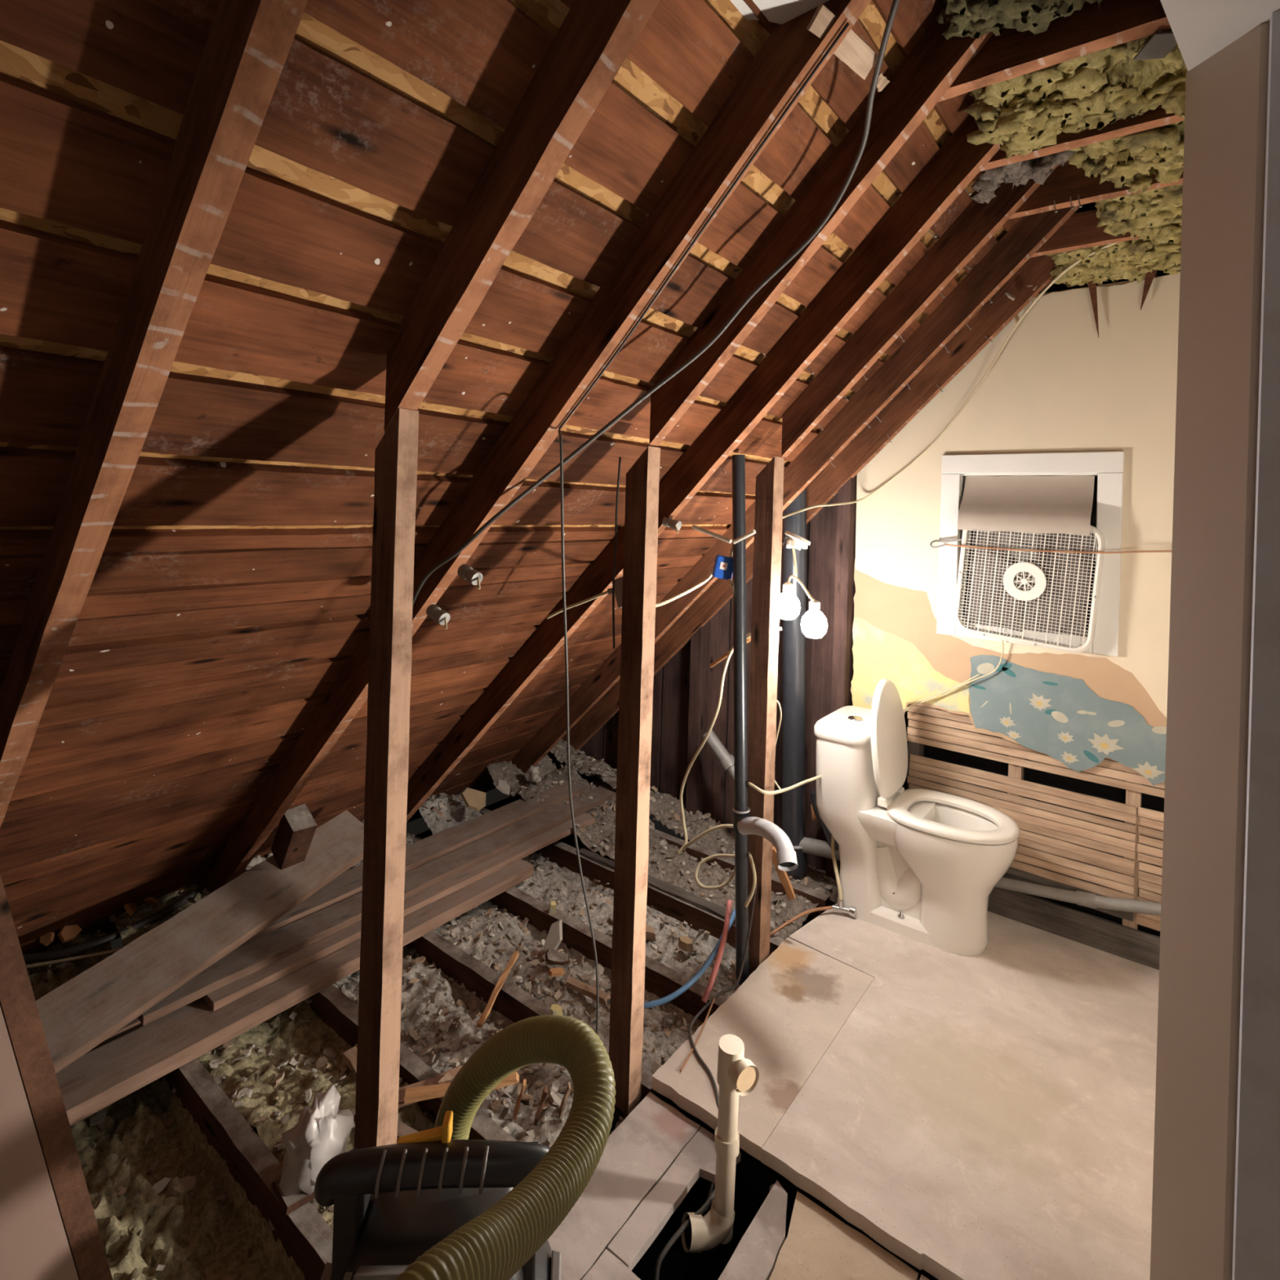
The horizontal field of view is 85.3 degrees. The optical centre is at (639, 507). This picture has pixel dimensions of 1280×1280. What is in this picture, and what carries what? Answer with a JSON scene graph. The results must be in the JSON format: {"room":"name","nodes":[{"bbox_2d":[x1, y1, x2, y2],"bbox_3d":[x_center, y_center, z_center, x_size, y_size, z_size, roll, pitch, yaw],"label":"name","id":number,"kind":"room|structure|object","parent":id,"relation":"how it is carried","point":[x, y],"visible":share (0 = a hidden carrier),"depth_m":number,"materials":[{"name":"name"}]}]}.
{"room":"damaged room","nodes":[
{"label":"damaged room","id":0,"kind":"room"},
{"bbox_2d":[0,874,112,1279],"bbox_3d":[-0.963,0.921,0.661,0.092,1.380,0.992,2,0,38],"label":"wall","id":1,"kind":"structure","parent":0,"point":[49,1229],"depth_m":0.86,"materials":[{"name":"brown wood"}]},
{"bbox_2d":[0,0,1083,954],"bbox_3d":[-0.363,-0.203,1.699,3.858,3.858,4.040,2,0,38],"label":"ceiling","id":2,"kind":"structure","parent":0,"point":[228,593],"depth_m":1.40,"materials":[{"name":"brown wood"}]},
{"bbox_2d":[57,924,81,943],"bbox_3d":[-1.956,1.457,2.385,0.040,0.048,0.068,2,0,38],"label":"scrap","id":3,"kind":"object","parent":2,"relation":"attached to","point":[67,933],"visible":1,"depth_m":2.38,"materials":[{"name":"brown wood"}]},
{"bbox_2d":[0,0,307,827],"bbox_3d":[-0.747,-0.205,1.029,3.629,3.627,0.044,2,0,38],"label":"rafter","id":4,"kind":"object","parent":2,"relation":"attached to","point":[249,42],"visible":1,"depth_m":0.96,"materials":[{"name":"brown wood"}]},
{"bbox_2d":[198,0,871,893],"bbox_3d":[-0.270,-0.191,1.649,3.628,3.628,0.089,2,0,38],"label":"rafter","id":5,"kind":"object","parent":2,"relation":"attached to","point":[791,52],"depth_m":1.54,"materials":[{"name":"brown wood"}]},
{"bbox_2d":[412,0,899,608],"bbox_3d":[-0.013,-0.316,1.659,1.329,1.278,0.336,2,0,33],"label":"cable","id":6,"kind":"object","parent":5,"relation":"attached to","point":[894,7],"visible":0.94,"depth_m":1.65,"materials":[{"name":"grey plastic"}]},
{"bbox_2d":[558,22,849,429],"bbox_3d":[0.089,-0.513,1.416,0.677,0.677,0.014,2,0,38],"label":"cable","id":7,"kind":"object","parent":5,"relation":"attached to","point":[847,24],"visible":1,"depth_m":1.37,"materials":[{"name":"grey plastic"}]},
{"bbox_2d":[557,429,599,1035],"bbox_3d":[-0.172,0.747,1.762,0.054,1.858,0.374,2,0,18],"label":"cable","id":8,"kind":"object","parent":7,"relation":"hanging from","point":[558,430],"visible":0.85,"depth_m":1.74,"materials":[{"name":"grey plastic"}]},
{"bbox_2d":[729,0,829,24],"bbox_3d":[0.238,-0.885,1.214,0.260,0.028,0.100,2,0,-9],"label":"scrap","id":9,"kind":"object","parent":5,"relation":"hanging from","point":[779,11],"visible":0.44,"depth_m":1.22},
{"bbox_2d":[806,1,877,79],"bbox_3d":[0.367,-0.837,1.249,0.200,0.042,0.036,2,0,-44],"label":"scrap","id":10,"kind":"object","parent":5,"relation":"hanging from","point":[853,51],"visible":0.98,"depth_m":1.26,"materials":[{"name":"brown wood"}]},
{"bbox_2d":[406,111,998,822],"bbox_3d":[0.215,-0.177,2.279,3.628,3.628,0.081,2,0,38],"label":"rafter","id":11,"kind":"object","parent":2,"relation":"attached to","point":[961,158],"depth_m":2.16,"materials":[{"name":"brown wood"}]},
{"bbox_2d":[980,108,1184,171],"bbox_3d":[1.538,-0.932,1.339,1.805,0.112,0.042,2,0,38],"label":"joist","id":12,"kind":"object","parent":11,"relation":"attached to","point":[1090,135],"visible":0.24,"depth_m":1.68,"materials":[{"name":"brown wood"}]},
{"bbox_2d":[968,20,1270,153],"bbox_3d":[1.139,-0.945,1.398,0.919,0.207,0.399,2,0,38],"label":"insulation batt","id":13,"kind":"object","parent":12,"relation":"attached to","point":[1103,89],"visible":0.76,"depth_m":1.51,"materials":[{"name":"yellow fabric"}]},
{"bbox_2d":[511,162,1081,773],"bbox_3d":[0.688,-0.163,2.891,3.628,3.628,0.057,2,0,38],"label":"rafter","id":14,"kind":"object","parent":2,"relation":"attached to","point":[1030,233],"visible":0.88,"depth_m":2.73,"materials":[{"name":"brown wood"}]},
{"bbox_2d":[1030,208,1146,257],"bbox_3d":[1.990,-0.918,1.950,1.835,0.112,0.042,2,0,38],"label":"joist","id":15,"kind":"object","parent":14,"relation":"attached to","point":[1081,230],"visible":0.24,"depth_m":2.33,"materials":[{"name":"brown wood"}]},
{"bbox_2d":[782,250,1097,518],"bbox_3d":[1.154,-0.413,2.558,1.120,0.994,0.772,2,0,38],"label":"cable","id":16,"kind":"object","parent":15,"relation":"hanging from","point":[1064,271],"visible":0.77,"depth_m":2.82,"materials":[{"name":"beige plastic"}]},
{"bbox_2d":[1045,235,1181,288],"bbox_3d":[1.865,-0.900,2.323,0.930,0.200,0.442,2,0,38],"label":"insulation batt","id":17,"kind":"object","parent":15,"relation":"attached to","point":[1130,260],"visible":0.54,"depth_m":2.41,"materials":[{"name":"yellow fabric"}]},
{"bbox_2d":[1093,183,1182,243],"bbox_3d":[1.670,-0.936,1.950,0.741,0.228,0.402,2,0,38],"label":"insulation batt","id":18,"kind":"object","parent":15,"relation":"attached to","point":[1157,212],"visible":0.37,"depth_m":2.09,"materials":[{"name":"yellow fabric"}]},
{"bbox_2d":[547,202,1097,769],"bbox_3d":[0.904,-0.155,3.172,3.627,3.629,0.058,2,0,38],"label":"rafter","id":19,"kind":"object","parent":2,"relation":"attached to","point":[993,317],"visible":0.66,"depth_m":3.04,"materials":[{"name":"brown wood"}]},
{"bbox_2d":[781,164,1059,457],"bbox_3d":[1.232,-1.061,1.998,1.720,1.797,0.054,2,0,38],"label":"rafter","id":20,"kind":"object","parent":2,"relation":"attached to","point":[978,223],"visible":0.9,"depth_m":2.25,"materials":[{"name":"brown wood"}]},
{"bbox_2d":[1008,163,1182,219],"bbox_3d":[1.725,-0.911,1.648,1.885,0.142,0.065,2,0,38],"label":"joist","id":21,"kind":"object","parent":20,"relation":"attached to","point":[1064,187],"visible":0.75,"depth_m":2.01,"materials":[{"name":"brown wood"}]},
{"bbox_2d":[1067,120,1184,186],"bbox_3d":[1.452,-0.946,1.645,0.787,0.221,0.390,2,0,38],"label":"insulation batt","id":22,"kind":"object","parent":21,"relation":"attached to","point":[1157,153],"visible":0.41,"depth_m":1.76,"materials":[{"name":"yellow fabric"}]},
{"bbox_2d":[970,148,1076,204],"bbox_3d":[1.048,-0.952,1.927,0.272,0.163,0.229,2,0,38],"label":"tuft","id":23,"kind":"object","parent":2,"relation":"hanging from","point":[1037,169],"visible":0.61,"depth_m":1.90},
{"bbox_2d":[250,794,1159,1279],"bbox_3d":[-0.129,1.752,1.470,4.483,0.310,4.035,2,0,38],"label":"floor","id":24,"kind":"structure","parent":0,"point":[915,1110],"depth_m":1.83,"materials":[{"name":"beige wood"}]},
{"bbox_2d":[25,928,304,1279],"bbox_3d":[-1.588,1.601,1.520,1.922,0.309,1.153,2,0,38],"label":"insulation","id":25,"kind":"object","parent":24,"relation":"on","point":[166,1205],"visible":0.34,"depth_m":1.72},
{"bbox_2d":[25,946,123,968],"bbox_3d":[-1.872,1.504,2.326,0.348,0.021,0.016,2,0,-21],"label":"cable","id":26,"kind":"object","parent":25,"relation":"on","point":[95,954],"visible":0.71,"depth_m":2.31,"materials":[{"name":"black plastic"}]},
{"bbox_2d":[100,952,333,1279],"bbox_3d":[-1.196,1.680,1.917,1.885,0.153,0.051,2,0,38],"label":"joist","id":27,"kind":"object","parent":24,"relation":"on","point":[304,1235],"visible":0.44,"depth_m":1.73,"materials":[{"name":"brown wood"}]},
{"bbox_2d":[270,1179,315,1215],"bbox_3d":[-0.816,1.604,1.635,0.109,0.018,0.072,2,0,38],"label":"scrap","id":28,"kind":"object","parent":27,"relation":"on","point":[289,1204],"visible":0.5,"depth_m":1.61,"materials":[{"name":"brown wood"}]},
{"bbox_2d":[107,884,434,1230],"bbox_3d":[-1.097,1.598,2.134,1.963,0.258,0.432,2,0,38],"label":"insulation","id":29,"kind":"object","parent":24,"relation":"on","point":[273,1069],"visible":0.29,"depth_m":2.05},
{"bbox_2d":[22,884,204,963],"bbox_3d":[-1.800,1.492,2.616,0.132,0.078,0.813,2,0,35],"label":"cable","id":30,"kind":"object","parent":29,"relation":"on","point":[61,953],"visible":0.7,"depth_m":2.42,"materials":[{"name":"grey plastic"}]},
{"bbox_2d":[279,1084,353,1203],"bbox_3d":[-0.785,1.559,1.685,0.143,0.241,0.175,2,0,38],"label":"plastic bag","id":31,"kind":"object","parent":29,"relation":"on","point":[322,1132],"visible":0.82,"depth_m":1.65,"materials":[{"name":"white plastic"}]},
{"bbox_2d":[342,1045,357,1075],"bbox_3d":[-0.793,1.645,2.006,0.040,0.025,0.236,2,1,-45],"label":"scrap","id":32,"kind":"object","parent":29,"relation":"on","point":[349,1056],"visible":0.26,"depth_m":2.06,"materials":[{"name":"brown wood"}]},
{"bbox_2d":[354,408,418,1149],"bbox_3d":[-0.498,0.799,1.341,0.078,1.973,0.045,2,0,38],"label":"post","id":33,"kind":"object","parent":24,"relation":"on","point":[396,455],"visible":0.82,"depth_m":1.32,"materials":[{"name":"brown wood"}]},
{"bbox_2d":[383,0,659,431],"bbox_3d":[0.260,-1.056,0.796,1.790,1.867,0.044,2,0,38],"label":"rafter","id":34,"kind":"object","parent":33,"relation":"on","point":[595,37],"visible":0.99,"depth_m":1.12,"materials":[{"name":"brown wood"}]},
{"bbox_2d":[303,984,517,1141],"bbox_3d":[-0.946,1.687,2.242,1.885,0.153,0.051,2,0,38],"label":"joist","id":35,"kind":"object","parent":24,"relation":"on","point":[331,1005],"visible":0.15,"depth_m":2.05,"materials":[{"name":"brown wood"}]},
{"bbox_2d":[398,1065,462,1107],"bbox_3d":[-0.593,1.608,1.923,0.248,0.026,0.053,2,0,-26],"label":"scrap","id":36,"kind":"object","parent":35,"relation":"on","point":[454,1071],"visible":0.3,"depth_m":1.93,"materials":[{"name":"brown wood"}]},
{"bbox_2d":[404,1071,519,1104],"bbox_3d":[-0.483,1.577,1.891,0.302,0.036,0.034,2,0,-10],"label":"scrap","id":37,"kind":"object","parent":36,"relation":"on","point":[415,1094],"visible":0.54,"depth_m":1.87,"materials":[{"name":"brown wood"}]},
{"bbox_2d":[240,856,623,1146],"bbox_3d":[-0.849,1.600,2.445,1.974,0.273,0.417,2,0,38],"label":"insulation","id":38,"kind":"object","parent":24,"relation":"on","point":[440,1017],"visible":0.3,"depth_m":2.20},
{"bbox_2d":[313,1014,615,1279],"bbox_3d":[-0.345,1.184,0.773,0.460,0.891,0.981,2,0,14],"label":"shop vacuum","id":39,"kind":"object","parent":24,"relation":"on","point":[437,1202],"visible":1,"depth_m":1.02,"materials":[{"name":"black plastic"}]},
{"bbox_2d":[352,818,703,1074],"bbox_3d":[-0.606,1.607,2.767,1.966,0.299,0.428,2,0,38],"label":"insulation","id":40,"kind":"object","parent":24,"relation":"on","point":[490,934],"visible":0.38,"depth_m":2.50},
{"bbox_2d":[543,919,562,951],"bbox_3d":[-0.321,1.609,2.596,0.063,0.122,0.065,2,0,38],"label":"plaster piece","id":41,"kind":"object","parent":40,"relation":"on","point":[554,937],"visible":0.86,"depth_m":2.59,"materials":[{"name":"grey paint"}]},
{"bbox_2d":[545,948,569,965],"bbox_3d":[-0.297,1.621,2.506,0.094,0.035,0.047,2,0,6],"label":"scrap","id":42,"kind":"object","parent":40,"relation":"on","point":[553,957],"visible":1,"depth_m":2.50,"materials":[{"name":"brown wood"}]},
{"bbox_2d":[565,976,610,1005],"bbox_3d":[-0.176,1.640,2.357,0.171,0.023,0.032,2,0,31],"label":"scrap","id":43,"kind":"object","parent":40,"relation":"on","point":[583,988],"visible":0.91,"depth_m":2.35,"materials":[{"name":"brown wood"}]},
{"bbox_2d":[608,906,735,1008],"bbox_3d":[0.206,1.603,2.462,0.665,0.115,0.199,2,0,-43],"label":"tube","id":44,"kind":"object","parent":40,"relation":"on","point":[673,995],"visible":0.59,"depth_m":2.30,"materials":[{"name":"blue plastic"}]},
{"bbox_2d":[404,930,657,1101],"bbox_3d":[-0.705,1.694,2.555,1.885,0.153,0.051,2,0,38],"label":"joist","id":45,"kind":"object","parent":24,"relation":"on","point":[513,1002],"visible":0.19,"depth_m":2.42,"materials":[{"name":"brown wood"}]},
{"bbox_2d":[84,997,200,1054],"bbox_3d":[-1.380,1.571,2.416,0.194,0.042,2.400,2,0,38],"label":"plank","id":46,"kind":"object","parent":45,"relation":"on","point":[135,1024],"visible":0.02,"depth_m":2.06,"materials":[{"name":"brown wood"}]},
{"bbox_2d":[589,780,604,786],"bbox_3d":[-1.021,1.540,2.867,0.154,0.032,2.650,2,0,39],"label":"plank","id":47,"kind":"object","parent":46,"relation":"on","point":[596,783],"visible":0.02,"depth_m":3.90,"materials":[{"name":"brown wood"}]},
{"bbox_2d":[235,781,588,949],"bbox_3d":[-1.029,1.506,2.930,0.154,0.038,2.240,2,0,38],"label":"plank","id":48,"kind":"object","parent":47,"relation":"on","point":[348,884],"visible":0.48,"depth_m":3.08,"materials":[{"name":"brown wood"}]},
{"bbox_2d":[55,858,533,1125],"bbox_3d":[-1.274,1.577,2.189,0.195,0.048,2.370,2,0,38],"label":"plank","id":49,"kind":"object","parent":45,"relation":"on","point":[106,1074],"visible":0.59,"depth_m":2.10,"materials":[{"name":"brown wood"}]},
{"bbox_2d":[35,809,364,1073],"bbox_3d":[-1.418,1.373,2.230,0.216,0.307,1.281,2,0,29],"label":"plank","id":50,"kind":"object","parent":49,"relation":"on","point":[82,1012],"visible":0.8,"depth_m":2.17,"materials":[{"name":"brown wood"}]},
{"bbox_2d":[271,804,317,870],"bbox_3d":[-1.260,1.202,2.533,0.178,0.220,0.092,2,0,38],"label":"wood block","id":51,"kind":"object","parent":50,"relation":"on","point":[296,828],"visible":0.93,"depth_m":2.50,"materials":[{"name":"brown wood"}]},
{"bbox_2d":[201,812,595,1011],"bbox_3d":[-0.823,1.551,2.859,0.143,0.028,1.740,2,0,39],"label":"plank","id":52,"kind":"object","parent":49,"relation":"on","point":[228,993],"visible":0.62,"depth_m":2.65,"materials":[{"name":"brown wood"}]},
{"bbox_2d":[137,782,616,1026],"bbox_3d":[-0.818,1.522,2.950,0.129,0.029,2.230,2,0,38],"label":"plank","id":53,"kind":"object","parent":52,"relation":"on","point":[254,956],"visible":0.8,"depth_m":2.55,"materials":[{"name":"brown wood"}]},
{"bbox_2d":[476,951,519,1027],"bbox_3d":[-0.465,1.581,2.292,0.021,0.041,0.317,2,0,11],"label":"scrap","id":54,"kind":"object","parent":45,"relation":"on","point":[515,955],"visible":1,"depth_m":2.28,"materials":[{"name":"brown wood"}]},
{"bbox_2d":[407,831,727,1022],"bbox_3d":[-0.454,1.702,2.879,1.885,0.153,0.051,2,0,38],"label":"joist","id":55,"kind":"object","parent":24,"relation":"on","point":[661,980],"visible":0.25,"depth_m":2.64,"materials":[{"name":"brown wood"}]},
{"bbox_2d":[701,899,731,1003],"bbox_3d":[0.286,1.570,2.470,0.041,0.159,0.368,2,0,20],"label":"tube","id":56,"kind":"object","parent":55,"relation":"on","point":[718,957],"visible":1,"depth_m":2.40,"materials":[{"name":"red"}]},
{"bbox_2d":[418,792,740,999],"bbox_3d":[-0.344,1.624,3.089,1.970,0.301,0.446,2,0,38],"label":"insulation","id":57,"kind":"object","parent":24,"relation":"on","point":[548,882],"visible":0.46,"depth_m":2.90},
{"bbox_2d":[460,786,485,811],"bbox_3d":[-0.830,1.445,3.447,0.131,0.089,0.085,2,0,-2],"label":"slab","id":58,"kind":"object","parent":57,"relation":"on","point":[475,800],"visible":1,"depth_m":3.44,"materials":[{"name":"beige wood"}]},
{"bbox_2d":[772,845,795,900],"bbox_3d":[0.532,1.366,2.600,0.107,0.188,0.024,2,0,21],"label":"scrap","id":59,"kind":"object","parent":57,"relation":"on","point":[783,876],"visible":0.72,"depth_m":2.59,"materials":[{"name":"orange wood"}]},
{"bbox_2d":[479,807,784,955],"bbox_3d":[-0.193,1.702,3.218,1.885,0.168,0.066,2,0,38],"label":"joist","id":60,"kind":"object","parent":24,"relation":"on","point":[677,903],"visible":0.41,"depth_m":2.97,"materials":[{"name":"brown wood"}]},
{"bbox_2d":[769,835,856,936],"bbox_3d":[0.703,1.488,2.730,0.393,0.338,0.166,2,0,-37],"label":"shutoff valve","id":61,"kind":"object","parent":60,"relation":"on","point":[851,911],"visible":0.91,"depth_m":2.76,"materials":[{"name":"silver metal"}]},
{"bbox_2d":[608,446,660,1119],"bbox_3d":[-0.019,0.814,1.965,0.078,1.971,0.059,2,0,38],"label":"post","id":62,"kind":"object","parent":24,"relation":"on","point":[642,478],"visible":0.94,"depth_m":1.94,"materials":[{"name":"brown wood"}]},
{"bbox_2d":[607,577,622,608],"bbox_3d":[-0.040,0.247,2.076,0.114,0.104,0.063,2,0,38],"label":"junction box","id":63,"kind":"object","parent":62,"relation":"attached to","point":[618,582],"visible":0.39,"depth_m":2.06,"materials":[{"name":"grey metal"}]},
{"bbox_2d":[655,561,714,607],"bbox_3d":[0.100,0.270,2.401,0.070,0.136,0.690,2,0,29],"label":"cable","id":64,"kind":"object","parent":63,"relation":"attached to","point":[664,602],"visible":0.52,"depth_m":2.56,"materials":[{"name":"beige plastic"}]},
{"bbox_2d":[612,457,621,648],"bbox_3d":[-0.068,0.128,1.953,0.014,0.540,0.033,2,0,-4],"label":"cable","id":65,"kind":"object","parent":62,"relation":"hanging from","point":[620,458],"visible":1,"depth_m":1.95,"materials":[{"name":"grey plastic"}]},
{"bbox_2d":[648,10,990,445],"bbox_3d":[0.756,-1.063,1.402,1.744,1.821,0.044,2,0,38],"label":"rafter","id":66,"kind":"object","parent":62,"relation":"on","point":[923,77],"visible":0.91,"depth_m":1.64,"materials":[{"name":"brown wood"}]},
{"bbox_2d":[937,0,1171,102],"bbox_3d":[1.300,-0.939,1.030,1.805,0.112,0.042,2,0,38],"label":"joist","id":67,"kind":"object","parent":66,"relation":"attached to","point":[1117,22],"visible":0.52,"depth_m":1.38,"materials":[{"name":"brown wood"}]},
{"bbox_2d":[486,754,819,939],"bbox_3d":[-0.105,1.548,3.422,1.967,0.349,0.424,2,0,38],"label":"insulation","id":68,"kind":"object","parent":24,"relation":"on","point":[664,864],"visible":0.46,"depth_m":3.27},
{"bbox_2d":[520,795,830,926],"bbox_3d":[0.052,1.717,3.537,1.885,0.153,0.051,2,0,38],"label":"joist","id":69,"kind":"object","parent":24,"relation":"on","point":[697,851],"visible":0.12,"depth_m":3.21,"materials":[{"name":"brown wood"}]},
{"bbox_2d":[653,1189,714,1279],"bbox_3d":[0.104,1.713,1.621,0.035,0.109,0.246,2,0,41],"label":"cable","id":70,"kind":"object","parent":24,"relation":"hanging from","point":[709,1200],"visible":0.93,"depth_m":1.60,"materials":[{"name":"grey plastic"}]},
{"bbox_2d":[550,738,838,903],"bbox_3d":[0.121,1.517,3.649,2.031,0.389,0.228,2,0,38],"label":"insulation","id":71,"kind":"object","parent":24,"relation":"on","point":[665,808],"visible":0.48,"depth_m":3.56},
{"bbox_2d":[681,1034,759,1253],"bbox_3d":[0.187,1.500,1.620,0.153,0.480,0.111,2,0,-12],"label":"waste riser","id":72,"kind":"object","parent":24,"relation":"on","point":[736,1076],"visible":0.98,"depth_m":1.62,"materials":[{"name":"plastic"}]},
{"bbox_2d":[688,884,756,1211],"bbox_3d":[0.218,1.518,2.084,0.156,0.424,0.762,2,0,17],"label":"cable","id":73,"kind":"object","parent":24,"relation":"on","point":[731,988],"visible":0.79,"depth_m":2.20,"materials":[{"name":"grey plastic"}]},
{"bbox_2d":[732,454,797,985],"bbox_3d":[0.421,0.788,2.370,0.090,1.952,0.370,2,0,-28],"label":"vent pipe","id":74,"kind":"object","parent":24,"relation":"on","point":[744,824],"visible":0.99,"depth_m":2.46,"materials":[{"name":"black plastic"}]},
{"bbox_2d":[711,545,733,586],"bbox_3d":[0.309,0.201,2.531,0.086,0.170,0.066,2,0,0],"label":"switch box","id":75,"kind":"object","parent":74,"relation":"attached to","point":[722,568],"visible":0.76,"depth_m":2.51,"materials":[{"name":"blue plastic"}]},
{"bbox_2d":[747,774,821,795],"bbox_3d":[0.588,1.038,2.645,0.092,0.132,0.580,2,0,38],"label":"cable","id":76,"kind":"object","parent":74,"relation":"hanging from","point":[768,793],"visible":0.88,"depth_m":2.47,"materials":[{"name":"beige plastic"}]},
{"bbox_2d":[747,456,783,975],"bbox_3d":[0.443,0.815,2.518,0.074,1.997,0.079,2,0,38],"label":"post","id":77,"kind":"object","parent":24,"relation":"on","point":[769,490],"visible":0.76,"depth_m":2.49,"materials":[{"name":"brown wood"}]},
{"bbox_2d":[694,851,756,907],"bbox_3d":[0.346,1.332,2.543,0.121,0.243,0.375,2,0,-28],"label":"cable","id":78,"kind":"object","parent":77,"relation":"attached to","point":[731,855],"visible":0.8,"depth_m":2.61,"materials":[{"name":"beige plastic"}]},
{"bbox_2d":[676,626,782,855],"bbox_3d":[0.342,0.927,2.719,0.460,0.985,0.058,2,0,39],"label":"cable","id":79,"kind":"object","parent":77,"relation":"attached to","point":[748,636],"visible":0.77,"depth_m":2.81,"materials":[{"name":"beige plastic"}]},
{"bbox_2d":[782,536,789,544],"bbox_3d":[0.535,0.120,2.558,0.012,0.026,0.116,2,0,21],"label":"wire","id":80,"kind":"object","parent":77,"relation":"attached to","point":[785,537],"visible":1,"depth_m":2.54,"materials":[{"name":"grey"}]},
{"bbox_2d":[784,530,810,550],"bbox_3d":[0.595,0.124,2.622,0.100,0.072,0.102,2,0,38],"label":"holder","id":81,"kind":"object","parent":80,"relation":"hanging from","point":[794,540],"visible":0.96,"depth_m":2.59,"materials":[{"name":"plastic"}]},
{"bbox_2d":[779,546,827,638],"bbox_3d":[0.600,0.310,2.583,0.202,0.336,0.101,2,0,38],"label":"work light","id":82,"kind":"object","parent":81,"relation":"hanging from","point":[814,623],"visible":0.98,"depth_m":2.57,"materials":[{"name":"white plastic"}]},
{"bbox_2d":[781,487,839,882],"bbox_3d":[0.816,0.830,3.083,0.439,1.893,0.128,2,0,38],"label":"stack","id":83,"kind":"object","parent":24,"relation":"on","point":[793,677],"visible":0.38,"depth_m":3.13,"materials":[{"name":"black plastic"}]},
{"bbox_2d":[813,678,1020,955],"bbox_3d":[1.087,1.166,2.742,0.734,0.934,0.401,2,0,38],"label":"toilet","id":84,"kind":"object","parent":24,"relation":"on","point":[922,865],"visible":1,"depth_m":2.71,"materials":[{"name":"white ceramic"}]},
{"bbox_2d":[560,266,1180,969],"bbox_3d":[1.216,0.437,3.049,4.378,2.800,0.201,2,0,38],"label":"wall","id":85,"kind":"structure","parent":0,"point":[1070,747],"depth_m":2.77,"materials":[{"name":"beige paint"}]},
{"bbox_2d":[702,729,734,781],"bbox_3d":[0.425,1.236,3.344,0.287,0.288,0.074,2,0,38],"label":"drain pipe","id":86,"kind":"object","parent":85,"relation":"attached to","point":[726,759],"visible":0.62,"depth_m":3.35,"materials":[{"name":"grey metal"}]},
{"bbox_2d":[936,451,1124,656],"bbox_3d":[1.550,0.163,2.789,0.634,0.756,0.110,2,0,38],"label":"window","id":87,"kind":"structure","parent":85,"relation":"in","point":[1107,468],"depth_m":2.69,"materials":[{"name":"white paint"}]},
{"bbox_2d":[957,475,1094,535],"bbox_3d":[1.511,-0.017,2.735,0.455,0.228,0.114,2,0,38],"label":"window shade","id":88,"kind":"object","parent":87,"relation":"attached to","point":[1054,504],"visible":1,"depth_m":2.72,"materials":[{"name":"fabric"}]},
{"bbox_2d":[902,524,1172,711],"bbox_3d":[1.506,0.471,2.714,1.054,0.876,0.100,2,0,38],"label":"box fan","id":89,"kind":"object","parent":87,"relation":"attached to","point":[1047,592],"depth_m":2.69,"materials":[{"name":"beige plastic"}]},
{"bbox_2d":[958,529,1097,648],"bbox_3d":[1.494,0.285,2.695,0.473,0.473,0.004,2,0,38],"label":"grille","id":90,"kind":"object","parent":89,"relation":"attached to","point":[1024,581],"depth_m":2.69,"materials":[{"name":"beige plastic"}]},
{"bbox_2d":[977,662,1166,779],"bbox_3d":[1.639,0.809,2.665,0.642,0.338,0.001,2,0,38],"label":"print","id":91,"kind":"object","parent":85,"relation":"attached to","point":[1079,719],"depth_m":2.65,"materials":[{"name":"blue paper"}]},
{"bbox_2d":[995,876,1161,915],"bbox_3d":[1.676,1.466,2.598,1.454,0.210,0.048,2,0,38],"label":"conduit","id":92,"kind":"object","parent":85,"relation":"attached to","point":[1078,897],"visible":0.56,"depth_m":2.59,"materials":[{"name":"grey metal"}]},
{"bbox_2d":[1150,21,1270,1279],"bbox_3d":[1.268,0.418,1.155,0.624,2.560,0.097,2,0,38],"label":"wall","id":93,"kind":"structure","parent":0,"point":[1226,94],"depth_m":1.30,"materials":[{"name":"paint"}]},
{"bbox_2d":[1133,31,1177,60],"bbox_3d":[0.996,-0.885,1.330,0.055,0.004,0.075,2,0,9],"label":"metal plate","id":94,"kind":"object","parent":93,"relation":"attached to","point":[1160,44],"visible":0.93,"depth_m":1.33,"materials":[{"name":"grey metal"}]},
{"bbox_2d":[1160,0,1279,71],"bbox_3d":[0.768,-0.885,-0.005,1.420,0.015,2.598,2,0,38],"label":"ceiling","id":95,"kind":"structure","parent":93,"relation":"attached to","point":[1201,28],"depth_m":1.24,"materials":[{"name":"white paint"}]},
{"bbox_2d":[935,0,1111,42],"bbox_3d":[0.880,-0.980,1.072,0.880,0.172,0.393,2,0,38],"label":"insulation batt","id":96,"kind":"object","parent":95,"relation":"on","point":[993,20],"visible":1,"depth_m":1.34,"materials":[{"name":"green fabric"}]},
{"bbox_2d":[1231,9,1279,1279],"bbox_3d":[1.196,0.356,1.129,0.308,2.680,0.020,2,0,38],"label":"trim","id":97,"kind":"structure","parent":93,"relation":"attached to","point":[1256,1220],"depth_m":1.21,"materials":[{"name":"paint"}]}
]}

